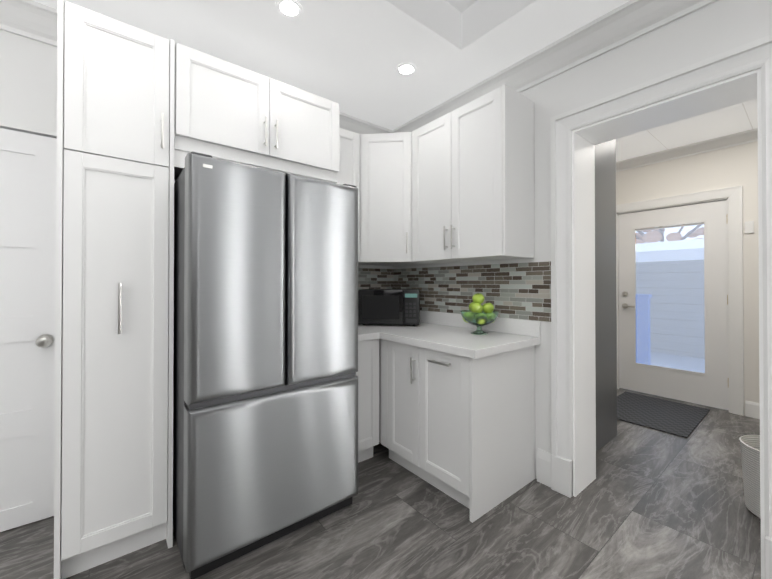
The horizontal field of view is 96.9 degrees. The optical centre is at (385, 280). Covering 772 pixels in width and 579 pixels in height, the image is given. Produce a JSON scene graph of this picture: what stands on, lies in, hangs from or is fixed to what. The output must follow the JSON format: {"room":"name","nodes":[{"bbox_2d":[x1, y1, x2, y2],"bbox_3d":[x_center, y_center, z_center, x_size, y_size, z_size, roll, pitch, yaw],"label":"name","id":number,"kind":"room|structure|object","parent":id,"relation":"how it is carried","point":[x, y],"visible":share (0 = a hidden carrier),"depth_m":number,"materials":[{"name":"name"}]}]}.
{"room":"kitchen","nodes":[
{"label":"kitchen","id":0,"kind":"room"},
{"bbox_2d":[0,30,391,268],"bbox_3d":[-1.754,-0.230,1.905,4.560,2.965,0.140,0,-1,-39],"label":"wall","id":1,"kind":"structure","parent":0,"point":[28,84],"depth_m":1.76,"materials":[{"name":"white paint"}]},
{"bbox_2d":[0,128,56,531],"bbox_3d":[-2.034,0.242,1.572,0.790,2.000,0.106,0,-1,-39],"label":"interior door","id":2,"kind":"structure","parent":1,"relation":"in","point":[27,280],"depth_m":1.75,"materials":[{"name":"white wood"}]},
{"bbox_2d":[0,0,391,134],"bbox_3d":[-1.722,-1.316,1.784,4.470,0.145,0.100,0,-1,-39],"label":"crown molding","id":3,"kind":"structure","parent":1,"relation":"attached to","point":[30,19],"depth_m":1.74,"materials":[{"name":"white"}]},
{"bbox_2d":[174,43,339,183],"bbox_3d":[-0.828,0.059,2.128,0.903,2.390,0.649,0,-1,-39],"label":"upper cabinet","id":4,"kind":"object","parent":1,"relation":"attached to","point":[227,111],"visible":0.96,"depth_m":1.85,"materials":[{"name":"white wood"}]},
{"bbox_2d":[338,128,358,261],"bbox_3d":[-0.429,-0.637,2.640,0.349,0.990,0.363,0,-1,-39],"label":"upper cabinet","id":5,"kind":"object","parent":1,"relation":"attached to","point":[348,172],"visible":0.08,"depth_m":2.59,"materials":[{"name":"white wood"}]},
{"bbox_2d":[358,268,392,289],"bbox_3d":[-0.303,0.075,2.968,0.962,0.370,0.006,0,-1,-39],"label":"tile backsplash","id":6,"kind":"structure","parent":1,"relation":"attached to","point":[371,278],"depth_m":3.13,"materials":[{"name":"tile"}]},
{"bbox_2d":[33,0,629,129],"bbox_3d":[-0.044,-1.564,-0.234,4.570,0.325,5.350,0,-1,-39],"label":"ceiling","id":7,"kind":"structure","parent":0,"point":[348,56],"depth_m":1.98,"materials":[{"name":"white paint"}]},
{"bbox_2d":[275,0,302,18],"bbox_3d":[-0.492,-1.385,1.744,0.135,0.006,0.135,0,0,6],"label":"recessed light","id":8,"kind":"object","parent":7,"relation":"in","point":[291,9],"depth_m":1.74,"materials":[{"name":"white"}]},
{"bbox_2d":[396,63,416,75],"bbox_3d":[0.133,-1.382,2.243,0.135,0.006,0.135,0,0,6],"label":"recessed light","id":9,"kind":"object","parent":7,"relation":"in","point":[403,69],"depth_m":2.24,"materials":[{"name":"white"}]},
{"bbox_2d":[0,388,760,578],"bbox_3d":[0.987,1.304,0.635,7.690,0.120,5.850,0,-1,-39],"label":"floor","id":10,"kind":"structure","parent":0,"point":[648,503],"depth_m":1.70,"materials":[{"name":"stone"}]},
{"bbox_2d":[54,0,174,578],"bbox_3d":[-1.342,0.057,1.718,0.403,2.390,0.649,0,-1,-39],"label":"pantry cabinet","id":11,"kind":"object","parent":10,"relation":"on","point":[113,449],"visible":1,"depth_m":1.48,"materials":[{"name":"white wood"}]},
{"bbox_2d":[173,151,357,578],"bbox_3d":[-0.746,0.364,1.977,0.830,1.778,0.901,0,-1,-39],"label":"fridge","id":12,"kind":"object","parent":10,"relation":"on","point":[265,394],"visible":0.98,"depth_m":1.56,"materials":[{"name":"grey metal"}]},
{"bbox_2d":[356,339,378,462],"bbox_3d":[-0.360,0.830,2.521,0.320,0.855,0.612,0,-1,-39],"label":"base cabinet","id":13,"kind":"object","parent":10,"relation":"on","point":[367,373],"visible":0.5,"depth_m":2.33,"materials":[{"name":"white wood"}]},
{"bbox_2d":[379,339,390,458],"bbox_3d":[0.059,0.831,2.768,0.635,0.856,0.751,0,-1,-39],"label":"base cabinet","id":14,"kind":"object","parent":10,"relation":"on","point":[384,345],"depth_m":2.35,"materials":[{"name":"white wood"}]},
{"bbox_2d":[358,310,540,358],"bbox_3d":[0.145,0.328,2.405,0.960,0.143,1.440,0,-1,-39],"label":"countertop","id":15,"kind":"structure","parent":14,"relation":"on","point":[444,332],"depth_m":2.21,"materials":[{"name":"white stone"}]},
{"bbox_2d":[358,289,419,325],"bbox_3d":[0.035,0.216,2.823,0.480,0.285,0.316,0,0,6],"label":"microwave","id":16,"kind":"object","parent":15,"relation":"on","point":[391,306],"visible":0.98,"depth_m":2.67,"materials":[{"name":"black plastic"}]},
{"bbox_2d":[460,293,498,334],"bbox_3d":[0.622,0.218,2.284,0.252,0.273,0.252,0,-1,-39],"label":"fruit bowl","id":17,"kind":"object","parent":15,"relation":"on","point":[478,314],"visible":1,"depth_m":2.23,"materials":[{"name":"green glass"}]},
{"bbox_2d":[391,341,406,468],"bbox_3d":[0.347,0.829,2.407,0.635,0.856,0.440,0,-1,-39],"label":"base cabinet","id":18,"kind":"object","parent":10,"relation":"on","point":[398,350],"depth_m":2.24,"materials":[{"name":"white wood"}]},
{"bbox_2d":[407,344,534,522],"bbox_3d":[0.552,0.827,2.149,0.637,0.856,0.458,0,-1,-39],"label":"base cabinet","id":19,"kind":"object","parent":10,"relation":"on","point":[460,429],"depth_m":1.95,"materials":[{"name":"white wood"}]},
{"bbox_2d":[617,391,709,437],"bbox_3d":[2.552,1.256,3.298,0.960,0.012,0.705,0,-1,-39],"label":"door mat","id":20,"kind":"object","parent":10,"relation":"on","point":[675,418],"visible":0.75,"depth_m":3.21,"materials":[{"name":"rubber"}]},
{"bbox_2d":[739,435,760,518],"bbox_3d":[2.091,1.067,1.801,0.324,0.370,0.324,0,-1,-39],"label":"trash can","id":21,"kind":"object","parent":10,"relation":"on","point":[750,451],"visible":0.71,"depth_m":1.83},
{"bbox_2d":[392,0,771,478],"bbox_3d":[1.858,-0.234,1.278,0.300,2.965,5.630,0,-1,-39],"label":"wall","id":22,"kind":"structure","parent":0,"point":[721,26],"depth_m":1.87,"materials":[{"name":"white paint"}]},
{"bbox_2d":[358,132,435,265],"bbox_3d":[0.024,-0.636,2.845,0.606,0.990,0.610,0,-1,-39],"label":"upper cabinet","id":23,"kind":"object","parent":22,"relation":"attached to","point":[385,199],"visible":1,"depth_m":2.63,"materials":[{"name":"white wood"}]},
{"bbox_2d":[393,261,550,321],"bbox_3d":[0.543,0.073,2.674,0.006,0.370,1.507,0,-1,-39],"label":"tile backsplash","id":24,"kind":"structure","parent":22,"relation":"attached to","point":[517,290],"depth_m":2.44,"materials":[{"name":"tile"}]},
{"bbox_2d":[412,84,533,262],"bbox_3d":[0.554,-0.638,2.374,0.363,0.992,0.790,0,-1,-39],"label":"upper cabinet","id":25,"kind":"object","parent":22,"relation":"attached to","point":[473,180],"visible":1,"depth_m":2.16,"materials":[{"name":"white wood"}]},
{"bbox_2d":[537,448,551,486],"bbox_3d":[-0.044,1.138,-0.252,4.570,0.200,5.350,0,-1,-39],"label":"baseboard","id":26,"kind":"structure","parent":22,"relation":"attached to","point":[544,467],"depth_m":2.11,"materials":[{"name":"white wood"}]},
{"bbox_2d":[392,0,717,132],"bbox_3d":[1.701,-1.320,1.160,0.100,0.145,5.350,0,-1,-39],"label":"crown molding","id":27,"kind":"structure","parent":22,"relation":"attached to","point":[626,22],"depth_m":1.93,"materials":[{"name":"white"}]},
{"bbox_2d":[550,34,771,578],"bbox_3d":[1.425,0.132,1.787,0.336,2.240,0.974,0,-1,-39],"label":"trim","id":28,"kind":"structure","parent":22,"relation":"attached to","point":[738,75],"depth_m":1.99,"materials":[{"name":"white wood"}]},
{"bbox_2d":[595,139,616,450],"bbox_3d":[1.532,-0.062,2.578,0.804,2.638,0.100,0,-1,-39],"label":"wall","id":29,"kind":"structure","parent":0,"point":[605,300],"depth_m":2.65,"materials":[{"name":"grey paint"}]},
{"bbox_2d":[616,99,757,161],"bbox_3d":[2.358,-1.432,2.678,2.220,0.100,3.300,0,-1,-39],"label":"ceiling","id":30,"kind":"structure","parent":0,"point":[737,118],"depth_m":3.17,"materials":[{"name":"paint"}]},
{"bbox_2d":[616,141,759,415],"bbox_3d":[3.288,-0.107,3.412,0.160,2.740,3.540,0,-1,-39],"label":"wall","id":31,"kind":"structure","parent":0,"point":[733,166],"depth_m":3.22,"materials":[{"name":"white paint"}]},
{"bbox_2d":[618,200,728,409],"bbox_3d":[3.010,0.238,3.651,0.103,2.030,0.918,0,-1,-39],"label":"exterior door","id":32,"kind":"structure","parent":31,"relation":"in","point":[708,386],"depth_m":3.59,"materials":[{"name":"white wood"}]},
{"bbox_2d":[616,128,759,418],"bbox_3d":[2.421,-0.062,2.718,2.380,2.640,3.300,0,-1,-39],"label":"trim","id":33,"kind":"structure","parent":31,"relation":"attached to","point":[733,196],"depth_m":3.26,"materials":[{"name":"white wood"}]},
{"bbox_2d":[745,221,753,233],"bbox_3d":[3.369,-0.494,3.173,0.014,0.110,0.058,0,-1,-39],"label":"switch plate","id":34,"kind":"object","parent":31,"relation":"attached to","point":[749,226],"visible":1,"depth_m":3.17,"materials":[{"name":"white plastic"}]},
{"label":"outside","id":35,"kind":"structure","parent":0,"visible":0},
{"bbox_2d":[635,222,703,242],"bbox_3d":[14.656,-12.349,16.357,33.640,28.600,64.000,0,-1,-39],"label":"sky","id":36,"kind":"structure","parent":35,"point":[678,228],"depth_m":29.40,"materials":[{"name":"white"}]},
{"bbox_2d":[651,352,704,372],"bbox_3d":[15.359,1.730,16.823,35.440,0.650,32.000,0,-1,-39],"label":"ground","id":37,"kind":"structure","parent":35,"point":[683,362],"depth_m":7.90,"materials":[{"name":"grey"}]},
{"bbox_2d":[636,294,651,364],"bbox_3d":[3.060,1.073,7.766,0.170,1.640,4.800,0,-1,-39],"label":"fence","id":38,"kind":"object","parent":37,"relation":"on","point":[643,332],"depth_m":5.93,"materials":[{"name":"blue"}]},
{"bbox_2d":[635,225,703,243],"bbox_3d":[9.457,-0.879,11.485,1.917,5.610,4.232,0,-1,-39],"label":"tree","id":39,"kind":"object","parent":37,"relation":"on","point":[668,237],"depth_m":11.16,"materials":[{"name":"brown plant"}]},
{"bbox_2d":[635,239,704,358],"bbox_3d":[8.573,0.392,9.040,2.670,3.020,6.800,0,-1,-39],"label":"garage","id":40,"kind":"structure","parent":37,"relation":"on","point":[673,319],"depth_m":8.75,"materials":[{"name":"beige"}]}
]}

